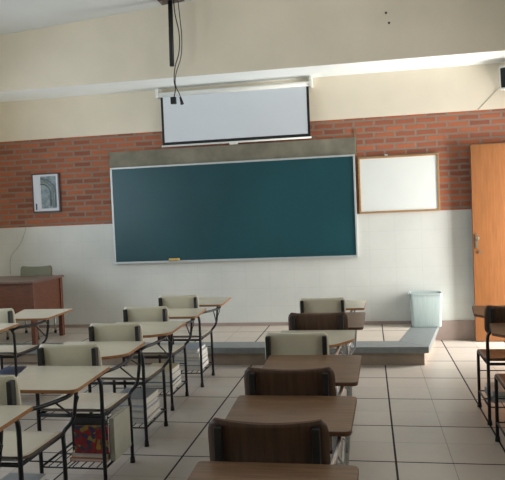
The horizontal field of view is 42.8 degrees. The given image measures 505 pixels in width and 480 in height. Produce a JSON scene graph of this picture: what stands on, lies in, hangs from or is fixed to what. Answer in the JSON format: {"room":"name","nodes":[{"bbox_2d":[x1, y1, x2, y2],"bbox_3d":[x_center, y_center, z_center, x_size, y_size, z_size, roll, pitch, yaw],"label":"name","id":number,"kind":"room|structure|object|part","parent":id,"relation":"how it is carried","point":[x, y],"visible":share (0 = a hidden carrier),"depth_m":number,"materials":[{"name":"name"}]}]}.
{"room":"classroom","nodes":[
{"label":"classroom","id":0,"kind":"room"},
{"bbox_2d":[0,0,193,34],"bbox_3d":[-0.933,-2.636,3.152,7.320,0.684,9.694,-2,2,10],"label":"ceiling","id":1,"kind":"structure","parent":0,"point":[15,15],"depth_m":7.14,"materials":[{"name":"paint"}]},
{"bbox_2d":[158,0,183,66],"bbox_3d":[-0.880,-2.284,7.075,0.261,0.739,0.160,-2,2,10],"label":"mount","id":2,"kind":"object","parent":1,"relation":"attached to","point":[162,2],"visible":0.97,"depth_m":7.06,"materials":[{"name":"metal"}]},
{"bbox_3d":[-0.894,-2.632,7.063,0.261,0.042,0.160,-2,2,10],"label":"ceiling plate","id":3,"kind":"part","parent":2,"relation":"part of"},
{"bbox_2d":[170,0,179,103],"bbox_3d":[-0.859,-2.076,7.022,0.134,1.164,0.096,-2,2,10],"label":"cable","id":4,"kind":"object","parent":1,"relation":"hanging from","point":[172,99],"visible":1,"depth_m":7.05,"materials":[{"name":"black plastic"}]},
{"bbox_3d":[-0.846,-2.110,7.013,0.102,1.096,0.086,-2,2,10],"label":"cord","id":5,"kind":"part","parent":4,"relation":"part of","materials":[{"name":"black plastic"}]},
{"bbox_2d":[175,1,183,104],"bbox_3d":[-0.817,-2.058,7.074,0.107,1.141,0.038,-2,2,10],"label":"power cable","id":6,"kind":"object","parent":1,"relation":"hanging from","point":[181,100],"visible":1,"depth_m":7.07,"materials":[{"name":"black plastic"}]},
{"bbox_2d":[0,62,504,324],"bbox_3d":[-0.018,-0.968,7.885,6.920,4.400,0.204,-2,2,10],"label":"wall","id":7,"kind":"structure","parent":0,"point":[445,111],"depth_m":7.80,"materials":[{"name":"white paint"}]},
{"bbox_2d":[32,172,61,212],"bbox_3d":[-2.641,-0.605,8.256,0.375,0.500,0.029,-2,2,10],"label":"framed picture","id":8,"kind":"object","parent":7,"relation":"attached to","point":[46,191],"visible":1,"depth_m":8.25,"materials":[{"name":"white paper"}]},
{"bbox_2d":[40,176,56,208],"bbox_3d":[-2.610,-0.611,8.245,0.210,0.410,0.004,-2,2,10],"label":"print","id":9,"kind":"object","parent":8,"relation":"attached to","point":[48,184],"depth_m":8.24},
{"bbox_2d":[0,324,411,342],"bbox_3d":[-0.829,1.123,7.503,5.320,0.059,0.988,-2,2,10],"label":"platform floor","id":10,"kind":"structure","parent":7,"relation":"attached to","point":[384,332],"depth_m":7.42,"materials":[{"name":"tile"}]},
{"bbox_2d":[6,265,56,339],"bbox_3d":[-2.670,0.740,7.742,0.424,0.834,0.452,-2,2,10],"label":"chair","id":11,"kind":"object","parent":10,"relation":"on","point":[25,270],"visible":0.31,"depth_m":7.91,"materials":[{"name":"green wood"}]},
{"bbox_3d":[-2.651,0.416,7.907,0.415,0.201,0.058,-2,2,10],"label":"backrest","id":12,"kind":"part","parent":11,"relation":"part of","materials":[{"name":"beige plastic"}]},
{"bbox_2d":[0,338,435,364],"bbox_3d":[-0.725,1.219,7.357,5.570,0.129,1.248,-2,2,10],"label":"trim","id":13,"kind":"structure","parent":7,"relation":"attached to","point":[367,358],"depth_m":6.60,"materials":[{"name":"tile"}]},
{"bbox_2d":[0,326,438,353],"bbox_3d":[-0.711,1.125,7.327,5.614,0.062,1.293,-2,2,10],"label":"trim","id":14,"kind":"structure","parent":7,"relation":"attached to","point":[416,339],"depth_m":6.57,"materials":[{"name":"grey stone"}]},
{"bbox_2d":[0,275,64,344],"bbox_3d":[-2.894,0.813,7.501,1.180,0.724,0.720,-2,2,10],"label":"desk","id":15,"kind":"object","parent":14,"relation":"on","point":[18,293],"visible":0.73,"depth_m":7.14,"materials":[{"name":"brown wood"}]},
{"bbox_3d":[-2.954,0.692,7.181,1.065,0.397,0.020,-2,2,10],"label":"modesty panel","id":16,"kind":"part","parent":15,"relation":"part of","materials":[{"name":"brown wood"}]},
{"bbox_3d":[-2.409,0.822,7.091,0.050,0.696,0.055,-2,2,10],"label":"leg","id":17,"kind":"part","parent":15,"relation":"part of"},
{"bbox_3d":[-2.359,0.659,7.398,0.020,0.397,0.580,-2,2,10],"label":"panel","id":18,"kind":"part","parent":15,"relation":"part of","materials":[{"name":"brown wood"}]},
{"bbox_3d":[-2.297,0.795,7.716,0.050,0.696,0.055,-2,2,10],"label":"leg","id":19,"kind":"part","parent":15,"relation":"part of","materials":[{"name":"brown wood"}]},
{"bbox_2d":[407,291,441,326],"bbox_3d":[1.972,0.789,7.363,0.376,0.384,0.240,-2,2,10],"label":"waste bin","id":20,"kind":"object","parent":14,"relation":"on","point":[425,306],"visible":1,"depth_m":7.26,"materials":[{"name":"plastic"}]},
{"bbox_2d":[109,137,355,167],"bbox_3d":[-0.289,-1.050,7.825,3.055,0.210,0.030,-2,2,10],"label":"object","id":21,"kind":"structure","parent":7,"relation":"attached to","point":[334,146],"depth_m":7.80,"materials":[{"name":"concrete"}]},
{"bbox_2d":[110,154,357,263],"bbox_3d":[-0.272,-0.351,7.812,3.031,1.204,0.089,-2,2,10],"label":"chalkboard","id":22,"kind":"object","parent":7,"relation":"attached to","point":[297,207],"visible":1,"depth_m":7.81,"materials":[{"name":"metal"}]},
{"bbox_2d":[169,258,179,261],"bbox_3d":[-0.964,0.245,7.939,0.130,0.038,0.040,-2,2,10],"label":"eraser","id":23,"kind":"object","parent":22,"relation":"on","point":[170,259],"visible":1,"depth_m":7.92,"materials":[{"name":"yellow fabric"}]},
{"bbox_2d":[155,76,312,146],"bbox_3d":[-0.219,-1.504,7.709,1.895,0.724,0.160,-2,2,10],"label":"projection screen","id":24,"kind":"object","parent":7,"relation":"attached to","point":[281,111],"visible":1,"depth_m":7.65,"materials":[{"name":"white fabric"}]},
{"bbox_2d":[16,320,474,339],"bbox_3d":[0.049,1.119,7.862,6.920,0.228,0.025,-2,2,10],"label":"baseboard","id":25,"kind":"structure","parent":7,"relation":"attached to","point":[450,329],"depth_m":7.46,"materials":[{"name":"tile"}]},
{"bbox_2d":[0,0,504,101],"bbox_3d":[-0.149,-2.439,7.441,6.920,1.122,0.590,-2,2,10],"label":"beam","id":26,"kind":"structure","parent":7,"relation":"attached to","point":[224,42],"depth_m":7.17,"materials":[{"name":"beige paint"}]},
{"bbox_2d":[354,129,358,213],"bbox_3d":[1.222,-0.807,7.571,0.030,1.000,0.018,-2,2,10],"label":"trim","id":27,"kind":"structure","parent":7,"relation":"attached to","point":[356,166],"depth_m":7.56,"materials":[{"name":"white metal"}]},
{"bbox_2d":[358,153,439,213],"bbox_3d":[1.694,-0.661,7.469,0.915,0.678,0.037,-2,2,10],"label":"whiteboard","id":28,"kind":"object","parent":7,"relation":"attached to","point":[396,183],"visible":1,"depth_m":7.46,"materials":[{"name":"white plastic"}]},
{"bbox_2d":[499,65,504,89],"bbox_3d":[2.861,-1.787,7.075,0.250,0.277,0.294,-1,2,30],"label":"wall speaker","id":29,"kind":"object","parent":7,"relation":"attached to","point":[501,68],"visible":1,"depth_m":7.01,"materials":[{"name":"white plastic"}]},
{"bbox_2d":[500,68,504,87],"bbox_3d":[2.800,-1.768,6.968,0.216,0.208,0.046,-1,2,30],"label":"grille","id":30,"kind":"object","parent":29,"relation":"attached to","point":[502,70],"depth_m":7.01,"materials":[{"name":"black plastic"}]},
{"bbox_2d":[0,340,504,479],"bbox_3d":[-0.125,1.470,3.185,8.820,0.120,9.694,-2,2,10],"label":"floor","id":31,"kind":"structure","parent":0,"point":[411,422],"depth_m":4.62,"materials":[{"name":"tile"}]},
{"bbox_2d":[0,323,18,331],"bbox_3d":[-2.227,1.010,5.027,0.574,0.834,0.706,-2,2,10],"label":"chair","id":32,"kind":"object","parent":31,"relation":"on","point":[3,326],"visible":1,"depth_m":5.21,"materials":[{"name":"beige laminate"}]},
{"bbox_2d":[0,405,32,466],"bbox_3d":[-1.258,1.059,2.583,0.548,0.834,0.676,-2,2,10],"label":"chair","id":33,"kind":"object","parent":31,"relation":"on","point":[9,414],"visible":1,"depth_m":2.74,"materials":[{"name":"beige laminate"}]},
{"bbox_2d":[0,308,72,376],"bbox_3d":[-2.021,0.975,5.767,0.599,0.834,0.776,-2,2,10],"label":"chair","id":34,"kind":"object","parent":31,"relation":"on","point":[7,315],"visible":0.81,"depth_m":5.59,"materials":[{"name":"beige laminate"}]},
{"bbox_3d":[-2.282,1.180,5.869,0.023,0.406,0.026,-2,2,10],"label":"leg","id":35,"kind":"part","parent":34,"relation":"part of","materials":[{"name":"black paint"}]},
{"bbox_3d":[-2.180,0.676,5.435,0.377,0.201,0.058,-2,2,10],"label":"backrest","id":36,"kind":"part","parent":34,"relation":"part of","materials":[{"name":"beige plastic"}]},
{"bbox_3d":[-1.996,0.997,5.384,0.055,0.782,0.023,-2,2,10],"label":"leg","id":37,"kind":"part","parent":34,"relation":"part of","materials":[{"name":"black paint"}]},
{"bbox_3d":[-2.137,0.958,5.619,0.421,0.050,0.443,-2,2,10],"label":"seat","id":38,"kind":"part","parent":34,"relation":"part of","materials":[{"name":"beige laminate"}]},
{"bbox_3d":[-2.136,0.975,5.623,0.411,0.020,0.441,-2,2,10],"label":"seat frame","id":39,"kind":"part","parent":34,"relation":"part of","materials":[{"name":"black paint"}]},
{"bbox_3d":[-1.846,0.797,5.679,0.054,0.183,0.311,-2,2,1],"label":"brace rod","id":40,"kind":"part","parent":34,"relation":"part of","materials":[{"name":"black paint"}]},
{"bbox_3d":[-2.095,1.241,5.627,0.260,0.050,0.300,-2,2,12],"label":"book","id":41,"kind":"object","parent":34,"relation":"in","visible":0},
{"bbox_3d":[-2.090,1.193,5.629,0.250,0.045,0.290,-2,2,10],"label":"book","id":42,"kind":"object","parent":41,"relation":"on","visible":0},
{"bbox_2d":[0,366,26,375],"bbox_3d":[-2.090,1.153,5.618,0.240,0.035,0.280,-2,2,9],"label":"book","id":43,"kind":"object","parent":42,"relation":"on","point":[10,370],"visible":0.62,"depth_m":5.60,"materials":[{"name":"blue paper"}]},
{"bbox_2d":[0,366,109,479],"bbox_3d":[-1.107,1.027,3.296,0.592,0.834,0.716,-2,2,10],"label":"chair","id":44,"kind":"object","parent":31,"relation":"on","point":[19,445],"visible":0.83,"depth_m":3.21,"materials":[{"name":"beige laminate"}]},
{"bbox_3d":[-1.258,0.727,2.994,0.377,0.201,0.058,-2,2,10],"label":"backrest","id":45,"kind":"part","parent":44,"relation":"part of","materials":[{"name":"beige plastic"}]},
{"bbox_3d":[-1.073,1.048,2.943,0.055,0.782,0.023,-2,2,10],"label":"leg","id":46,"kind":"part","parent":44,"relation":"part of","materials":[{"name":"black paint"}]},
{"bbox_3d":[-1.215,1.008,3.177,0.421,0.050,0.443,-2,2,10],"label":"seat","id":47,"kind":"part","parent":44,"relation":"part of","materials":[{"name":"beige laminate"}]},
{"bbox_3d":[-1.214,1.026,3.181,0.411,0.020,0.441,-2,2,10],"label":"seat frame","id":48,"kind":"part","parent":44,"relation":"part of","materials":[{"name":"black paint"}]},
{"bbox_3d":[-0.977,1.217,3.359,0.023,0.406,0.026,-2,2,10],"label":"leg","id":49,"kind":"part","parent":44,"relation":"part of","materials":[{"name":"black paint"}]},
{"bbox_3d":[-0.924,0.848,3.238,0.054,0.183,0.311,-2,2,1],"label":"brace rod","id":50,"kind":"part","parent":44,"relation":"part of","materials":[{"name":"black paint"}]},
{"bbox_3d":[-1.167,1.294,3.185,0.260,0.045,0.300,-2,2,9],"label":"book","id":51,"kind":"object","parent":44,"relation":"in","visible":0},
{"bbox_3d":[-1.168,1.254,3.179,0.220,0.035,0.280,-2,2,8],"label":"book","id":52,"kind":"object","parent":51,"relation":"on","visible":0},
{"bbox_2d":[1,473,45,479],"bbox_3d":[-1.176,1.221,3.181,0.200,0.030,0.270,-2,2,9],"label":"book","id":53,"kind":"object","parent":52,"relation":"on","point":[11,476],"visible":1,"depth_m":3.27,"materials":[{"name":"white paper"}]},
{"bbox_2d":[35,341,144,479],"bbox_3d":[-1.020,0.998,4.004,0.613,0.834,0.691,-2,2,10],"label":"chair","id":54,"kind":"object","parent":31,"relation":"on","point":[92,353],"visible":0.78,"depth_m":3.71,"materials":[{"name":"beige laminate"}]},
{"bbox_3d":[-1.215,1.026,3.705,0.055,0.782,0.023,-2,2,10],"label":"leg","id":55,"kind":"part","parent":54,"relation":"part of","materials":[{"name":"black paint"}]},
{"bbox_3d":[-1.046,0.693,3.692,0.377,0.201,0.058,-2,2,10],"label":"backrest","id":56,"kind":"part","parent":54,"relation":"part of","materials":[{"name":"beige plastic"}]},
{"bbox_3d":[-1.149,1.197,4.126,0.023,0.406,0.026,-2,2,10],"label":"leg","id":57,"kind":"part","parent":54,"relation":"part of","materials":[{"name":"black paint"}]},
{"bbox_3d":[-1.003,0.975,3.875,0.421,0.050,0.443,-2,2,10],"label":"seat","id":58,"kind":"part","parent":54,"relation":"part of","materials":[{"name":"beige plastic"}]},
{"bbox_3d":[-1.002,0.992,3.879,0.411,0.020,0.441,-2,2,10],"label":"seat frame","id":59,"kind":"part","parent":54,"relation":"part of","materials":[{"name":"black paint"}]},
{"bbox_2d":[70,456,110,461],"bbox_3d":[-0.926,1.272,3.877,0.230,0.020,0.280,-2,2,11],"label":"book","id":60,"kind":"object","parent":54,"relation":"in","point":[82,459],"visible":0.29,"depth_m":3.74,"materials":[{"name":"white paper"}]},
{"bbox_2d":[72,450,109,457],"bbox_3d":[-0.923,1.246,3.880,0.220,0.030,0.270,-2,2,11],"label":"book","id":61,"kind":"object","parent":60,"relation":"on","point":[86,455],"visible":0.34,"depth_m":3.75,"materials":[{"name":"white paper"}]},
{"bbox_2d":[74,425,110,453],"bbox_3d":[-0.931,1.155,3.736,0.210,0.160,0.022,-2,2,10],"label":"book","id":62,"kind":"object","parent":61,"relation":"on","point":[87,438],"visible":1,"depth_m":3.73,"materials":[{"name":"multicoloured paper"}]},
{"bbox_2d":[74,413,107,424],"bbox_3d":[-0.946,1.127,3.773,0.200,0.215,0.030,-2,2,10],"label":"book","id":63,"kind":"object","parent":62,"relation":"on","point":[78,421],"visible":0.29,"depth_m":3.76,"materials":[{"name":"black paper"}]},
{"bbox_3d":[-0.862,1.014,3.641,0.055,0.782,0.023,-2,2,10],"label":"leg","id":64,"kind":"part","parent":54,"relation":"part of","materials":[{"name":"black paint"}]},
{"bbox_2d":[109,406,130,460],"bbox_3d":[-0.791,1.152,3.853,0.030,0.250,0.250,-2,2,10],"label":"book","id":65,"kind":"object","parent":54,"relation":"in","point":[119,423],"visible":1,"depth_m":3.81,"materials":[{"name":"white paper"}]},
{"bbox_3d":[-0.749,0.815,3.939,0.028,0.183,0.308,-2,2,10],"label":"brace rod","id":66,"kind":"part","parent":54,"relation":"part of","materials":[{"name":"black paint"}]},
{"bbox_3d":[-0.765,1.183,4.056,0.023,0.406,0.026,-2,2,10],"label":"leg","id":67,"kind":"part","parent":54,"relation":"part of","materials":[{"name":"black paint"}]},
{"bbox_2d":[88,321,185,446],"bbox_3d":[-0.847,0.965,4.729,0.595,0.834,0.776,-2,2,10],"label":"chair","id":68,"kind":"object","parent":31,"relation":"on","point":[120,331],"visible":0.71,"depth_m":4.40,"materials":[{"name":"beige laminate"}]},
{"bbox_3d":[-1.098,0.996,4.397,0.055,0.782,0.023,-2,2,10],"label":"leg","id":69,"kind":"part","parent":68,"relation":"part of","materials":[{"name":"black paint"}]},
{"bbox_3d":[-1.031,1.167,4.818,0.023,0.406,0.026,-2,2,10],"label":"leg","id":70,"kind":"part","parent":68,"relation":"part of","materials":[{"name":"black paint"}]},
{"bbox_3d":[-0.929,0.663,4.384,0.377,0.201,0.058,-2,2,10],"label":"backrest","id":71,"kind":"part","parent":68,"relation":"part of","materials":[{"name":"beige plastic"}]},
{"bbox_3d":[-0.885,0.962,4.572,0.411,0.020,0.441,-2,2,10],"label":"seat frame","id":72,"kind":"part","parent":68,"relation":"part of","materials":[{"name":"black paint"}]},
{"bbox_3d":[-0.886,0.945,4.568,0.421,0.050,0.443,-2,2,10],"label":"seat","id":73,"kind":"part","parent":68,"relation":"part of","materials":[{"name":"beige plastic"}]},
{"bbox_3d":[-0.744,0.984,4.333,0.055,0.782,0.023,-2,2,10],"label":"leg","id":74,"kind":"part","parent":68,"relation":"part of","materials":[{"name":"black paint"}]},
{"bbox_2d":[133,406,160,423],"bbox_3d":[-0.822,1.235,4.566,0.270,0.035,0.290,-2,2,10],"label":"book","id":75,"kind":"object","parent":68,"relation":"in","point":[135,420],"visible":0.27,"depth_m":4.44,"materials":[{"name":"white paper"}]},
{"bbox_2d":[111,399,159,417],"bbox_3d":[-0.825,1.192,4.568,0.260,0.050,0.280,-2,2,10],"label":"book","id":76,"kind":"object","parent":75,"relation":"on","point":[135,414],"visible":0.27,"depth_m":4.45,"materials":[{"name":"white paper"}]},
{"bbox_2d":[114,397,157,410],"bbox_3d":[-0.835,1.152,4.562,0.250,0.030,0.280,-2,2,12],"label":"book","id":77,"kind":"object","parent":76,"relation":"on","point":[134,408],"visible":0.2,"depth_m":4.43,"materials":[{"name":"white paper"}]},
{"bbox_2d":[119,388,158,405],"bbox_3d":[-0.828,1.111,4.566,0.250,0.050,0.270,-2,2,11],"label":"book","id":78,"kind":"object","parent":77,"relation":"on","point":[151,393],"visible":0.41,"depth_m":4.52,"materials":[{"name":"white paper"}]},
{"bbox_3d":[-0.648,1.153,4.749,0.023,0.406,0.026,-2,2,10],"label":"leg","id":79,"kind":"part","parent":68,"relation":"part of","materials":[{"name":"black paint"}]},
{"bbox_3d":[-0.632,0.785,4.632,0.028,0.183,0.308,-2,2,10],"label":"brace rod","id":80,"kind":"part","parent":68,"relation":"part of","materials":[{"name":"black paint"}]},
{"bbox_2d":[122,306,206,410],"bbox_3d":[-0.714,0.933,5.469,0.574,0.834,0.696,-2,2,10],"label":"chair","id":81,"kind":"object","parent":31,"relation":"on","point":[157,313],"visible":0.6,"depth_m":5.18,"materials":[{"name":"beige plastic"}]},
{"bbox_3d":[-0.854,0.631,5.175,0.377,0.201,0.058,-2,2,10],"label":"backrest","id":82,"kind":"part","parent":81,"relation":"part of","materials":[{"name":"beige plastic"}]},
{"bbox_3d":[-0.810,0.930,5.362,0.411,0.020,0.441,-2,2,10],"label":"seat frame","id":83,"kind":"part","parent":81,"relation":"part of","materials":[{"name":"black paint"}]},
{"bbox_3d":[-0.811,0.913,5.358,0.421,0.050,0.443,-2,2,10],"label":"seat","id":84,"kind":"part","parent":81,"relation":"part of","materials":[{"name":"beige laminate"}]},
{"bbox_2d":[146,379,180,390],"bbox_3d":[-0.752,1.201,5.366,0.260,0.040,0.290,-2,2,8],"label":"book","id":85,"kind":"object","parent":81,"relation":"in","point":[179,381],"visible":0.34,"depth_m":5.23,"materials":[{"name":"white paper"}]},
{"bbox_2d":[146,375,181,385],"bbox_3d":[-0.750,1.165,5.360,0.260,0.030,0.280,-2,2,8],"label":"book","id":86,"kind":"object","parent":85,"relation":"on","point":[179,377],"visible":0.29,"depth_m":5.23,"materials":[{"name":"white paper"}]},
{"bbox_2d":[149,368,180,381],"bbox_3d":[-0.757,1.125,5.368,0.250,0.050,0.280,-2,2,11],"label":"book","id":87,"kind":"object","parent":86,"relation":"on","point":[177,373],"visible":0.32,"depth_m":5.24,"materials":[{"name":"white paper"}]},
{"bbox_2d":[149,363,179,376],"bbox_3d":[-0.760,1.077,5.352,0.240,0.045,0.270,-2,2,11],"label":"book","id":88,"kind":"object","parent":87,"relation":"on","point":[175,366],"visible":0.43,"depth_m":5.36,"materials":[{"name":"white paper"}]},
{"bbox_3d":[-0.669,0.952,5.124,0.055,0.782,0.023,-2,2,10],"label":"leg","id":89,"kind":"part","parent":81,"relation":"part of","materials":[{"name":"black paint"}]},
{"bbox_3d":[-0.573,1.122,5.539,0.023,0.406,0.026,-2,2,10],"label":"leg","id":90,"kind":"part","parent":81,"relation":"part of","materials":[{"name":"black paint"}]},
{"bbox_2d":[157,295,230,386],"bbox_3d":[-0.524,0.899,6.181,0.574,0.834,0.756,-2,2,10],"label":"chair","id":91,"kind":"object","parent":31,"relation":"on","point":[178,301],"visible":0.62,"depth_m":5.86,"materials":[{"name":"beige plastic"}]},
{"bbox_3d":[-0.669,0.599,5.857,0.377,0.201,0.058,-2,2,10],"label":"backrest","id":92,"kind":"part","parent":91,"relation":"part of","materials":[{"name":"beige plastic"}]},
{"bbox_3d":[-0.627,0.881,6.041,0.421,0.050,0.443,-2,2,10],"label":"seat","id":93,"kind":"part","parent":91,"relation":"part of","materials":[{"name":"beige plastic"}]},
{"bbox_3d":[-0.625,0.898,6.045,0.411,0.020,0.441,-2,2,10],"label":"seat frame","id":94,"kind":"part","parent":91,"relation":"part of","materials":[{"name":"black paint"}]},
{"bbox_2d":[179,359,208,370],"bbox_3d":[-0.568,1.167,6.039,0.260,0.045,0.290,-2,2,10],"label":"book","id":95,"kind":"object","parent":91,"relation":"in","point":[189,367],"visible":0.27,"depth_m":5.90,"materials":[{"name":"white paper"}]},
{"bbox_2d":[174,355,207,364],"bbox_3d":[-0.572,1.123,6.045,0.250,0.040,0.280,-2,2,11],"label":"book","id":96,"kind":"object","parent":95,"relation":"on","point":[204,359],"visible":0.39,"depth_m":5.91,"materials":[{"name":"white paper"}]},
{"bbox_2d":[174,352,207,360],"bbox_3d":[-0.574,1.088,6.044,0.250,0.030,0.270,-2,2,12],"label":"book","id":97,"kind":"object","parent":96,"relation":"on","point":[206,353],"visible":0.43,"depth_m":5.92,"materials":[{"name":"white paper"}]},
{"bbox_2d":[175,347,207,357],"bbox_3d":[-0.572,1.050,6.033,0.240,0.045,0.270,-2,2,12],"label":"book","id":98,"kind":"object","parent":97,"relation":"on","point":[204,350],"visible":0.55,"depth_m":5.91,"materials":[{"name":"grey paper"}]},
{"bbox_2d":[180,343,205,351],"bbox_3d":[-0.571,1.011,6.046,0.200,0.030,0.260,-2,2,12],"label":"book","id":99,"kind":"object","parent":98,"relation":"on","point":[190,347],"visible":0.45,"depth_m":5.98,"materials":[{"name":"paper"}]},
{"bbox_3d":[-0.485,0.920,5.806,0.055,0.782,0.023,-2,2,10],"label":"leg","id":100,"kind":"part","parent":91,"relation":"part of","materials":[{"name":"black paint"}]},
{"bbox_3d":[-0.388,1.090,6.222,0.023,0.406,0.026,-2,2,10],"label":"leg","id":101,"kind":"part","parent":91,"relation":"part of","materials":[{"name":"black paint"}]},
{"bbox_2d":[187,461,358,479],"bbox_3d":[0.023,1.038,1.711,0.524,0.834,0.776,-2,2,10],"label":"chair","id":102,"kind":"object","parent":31,"relation":"on","point":[203,470],"visible":1,"depth_m":2.01,"materials":[{"name":"brown wood"}]},
{"bbox_2d":[208,395,356,464],"bbox_3d":[0.145,1.005,2.498,0.523,0.834,0.731,-2,2,10],"label":"chair","id":103,"kind":"object","parent":31,"relation":"on","point":[257,428],"visible":0.73,"depth_m":2.19,"materials":[{"name":"brown wood"}]},
{"bbox_3d":[0.053,0.703,2.178,0.415,0.201,0.058,-2,2,10],"label":"backrest","id":104,"kind":"part","parent":103,"relation":"part of","materials":[{"name":"brown wood"}]},
{"bbox_3d":[0.337,0.825,2.428,0.020,0.183,0.309,-2,2,14],"label":"brace rod","id":105,"kind":"part","parent":103,"relation":"part of","materials":[{"name":"metal"}]},
{"bbox_2d":[244,355,361,464],"bbox_3d":[0.294,0.971,3.266,0.526,0.834,0.816,-2,2,10],"label":"chair","id":106,"kind":"object","parent":31,"relation":"on","point":[281,375],"visible":0.43,"depth_m":2.92,"materials":[{"name":"brown wood"}]},
{"bbox_3d":[0.168,0.672,2.908,0.415,0.201,0.058,-2,2,10],"label":"backrest","id":107,"kind":"part","parent":106,"relation":"part of","materials":[{"name":"brown wood"}]},
{"bbox_3d":[0.210,0.953,3.092,0.421,0.050,0.443,-2,2,10],"label":"seat","id":108,"kind":"part","parent":106,"relation":"part of","materials":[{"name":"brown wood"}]},
{"bbox_3d":[0.352,0.992,2.857,0.055,0.782,0.023,-2,2,10],"label":"leg","id":109,"kind":"part","parent":106,"relation":"part of","materials":[{"name":"metal"}]},
{"bbox_2d":[338,441,343,464],"bbox_3d":[0.421,1.131,3.070,0.026,0.250,0.280,-2,2,10],"label":"book","id":110,"kind":"object","parent":106,"relation":"in","point":[341,453],"visible":0.34,"depth_m":3.07,"materials":[{"name":"white paper"}]},
{"bbox_2d":[265,330,355,395],"bbox_3d":[0.385,0.938,4.082,0.537,0.834,0.736,-2,2,10],"label":"chair","id":111,"kind":"object","parent":31,"relation":"on","point":[286,342],"visible":0.4,"depth_m":3.75,"materials":[{"name":"beige plastic"}]},
{"bbox_3d":[0.260,0.637,3.765,0.377,0.201,0.058,-2,2,10],"label":"backrest","id":112,"kind":"part","parent":111,"relation":"part of","materials":[{"name":"beige plastic"}]},
{"bbox_2d":[288,312,365,395],"bbox_3d":[0.585,0.903,4.825,0.536,0.834,0.771,-2,2,10],"label":"chair","id":113,"kind":"object","parent":31,"relation":"on","point":[355,321],"visible":0.46,"depth_m":4.48,"materials":[{"name":"brown wood"}]},
{"bbox_3d":[0.457,0.603,4.491,0.415,0.201,0.058,-2,2,10],"label":"backrest","id":114,"kind":"part","parent":113,"relation":"part of","materials":[{"name":"brown wood"}]},
{"bbox_3d":[0.641,0.923,4.440,0.055,0.782,0.023,-2,2,10],"label":"leg","id":115,"kind":"part","parent":113,"relation":"part of","materials":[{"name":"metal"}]},
{"bbox_2d":[299,297,365,386],"bbox_3d":[0.708,0.871,5.567,0.561,0.834,0.716,-2,2,10],"label":"chair","id":116,"kind":"object","parent":31,"relation":"on","point":[307,305],"visible":0.33,"depth_m":5.25,"materials":[{"name":"beige laminate"}]},
{"bbox_3d":[0.573,0.570,5.262,0.377,0.201,0.058,-2,2,10],"label":"backrest","id":117,"kind":"part","parent":116,"relation":"part of","materials":[{"name":"beige plastic"}]},
{"bbox_2d":[472,305,504,424],"bbox_3d":[1.955,0.847,4.818,0.559,0.834,0.816,-2,2,10],"label":"chair","id":118,"kind":"object","parent":31,"relation":"on","point":[490,313],"visible":0.84,"depth_m":4.48,"materials":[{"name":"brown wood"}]},
{"bbox_3d":[1.721,1.051,4.896,0.023,0.406,0.026,-2,2,10],"label":"leg","id":119,"kind":"part","parent":118,"relation":"part of","materials":[{"name":"black paint"}]},
{"bbox_3d":[1.654,0.881,4.474,0.055,0.782,0.023,-2,2,10],"label":"leg","id":120,"kind":"part","parent":118,"relation":"part of","materials":[{"name":"black paint"}]},
{"bbox_3d":[1.866,0.829,4.645,0.421,0.050,0.443,-2,2,10],"label":"seat","id":121,"kind":"part","parent":118,"relation":"part of","materials":[{"name":"brown wood"}]},
{"bbox_3d":[1.868,0.847,4.649,0.411,0.020,0.441,-2,2,10],"label":"seat frame","id":122,"kind":"part","parent":118,"relation":"part of","materials":[{"name":"black paint"}]},
{"bbox_2d":[484,387,504,402],"bbox_3d":[1.821,1.121,4.671,0.220,0.040,0.270,-2,2,10],"label":"book","id":123,"kind":"object","parent":118,"relation":"in","point":[485,388],"visible":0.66,"depth_m":4.56,"materials":[{"name":"grey paper"}]},
{"bbox_2d":[486,382,504,395],"bbox_3d":[1.824,1.082,4.676,0.200,0.035,0.260,-2,2,10],"label":"book","id":124,"kind":"object","parent":123,"relation":"on","point":[501,392],"visible":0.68,"depth_m":4.61,"materials":[{"name":"white paper"}]},
{"bbox_3d":[1.823,0.548,4.462,0.415,0.201,0.058,-2,2,10],"label":"backrest","id":125,"kind":"part","parent":118,"relation":"part of","materials":[{"name":"brown wood"}]},
{"bbox_2d":[490,323,504,441],"bbox_3d":[1.806,0.881,4.043,0.559,0.834,0.736,-2,2,10],"label":"chair","id":126,"kind":"object","parent":31,"relation":"on","point":[497,329],"visible":1,"depth_m":4.15,"materials":[{"name":"brown wood"}]},
{"bbox_3d":[1.579,1.084,4.160,0.023,0.406,0.026,-2,2,10],"label":"leg","id":127,"kind":"part","parent":126,"relation":"part of","materials":[{"name":"black paint"}]},
{"bbox_3d":[1.724,0.862,3.909,0.421,0.050,0.443,-2,2,10],"label":"seat","id":128,"kind":"part","parent":126,"relation":"part of","materials":[{"name":"brown wood"}]},
{"bbox_3d":[2.647,-0.821,2.587,0.200,4.272,9.294,-2,2,10],"label":"wall","id":129,"kind":"structure","parent":0,"visible":0},
{"bbox_2d":[470,143,504,340],"bbox_3d":[2.923,0.025,7.150,0.905,2.214,0.103,-2,2,10],"label":"door","id":130,"kind":"structure","parent":129,"relation":"in","point":[487,161],"depth_m":7.21,"materials":[{"name":"orange wood"}]},
{"bbox_3d":[2.511,0.015,7.205,0.052,0.160,0.066,-2,2,10],"label":"handle","id":131,"kind":"part","parent":130,"relation":"part of","materials":[{"name":"metal"}]}
]}

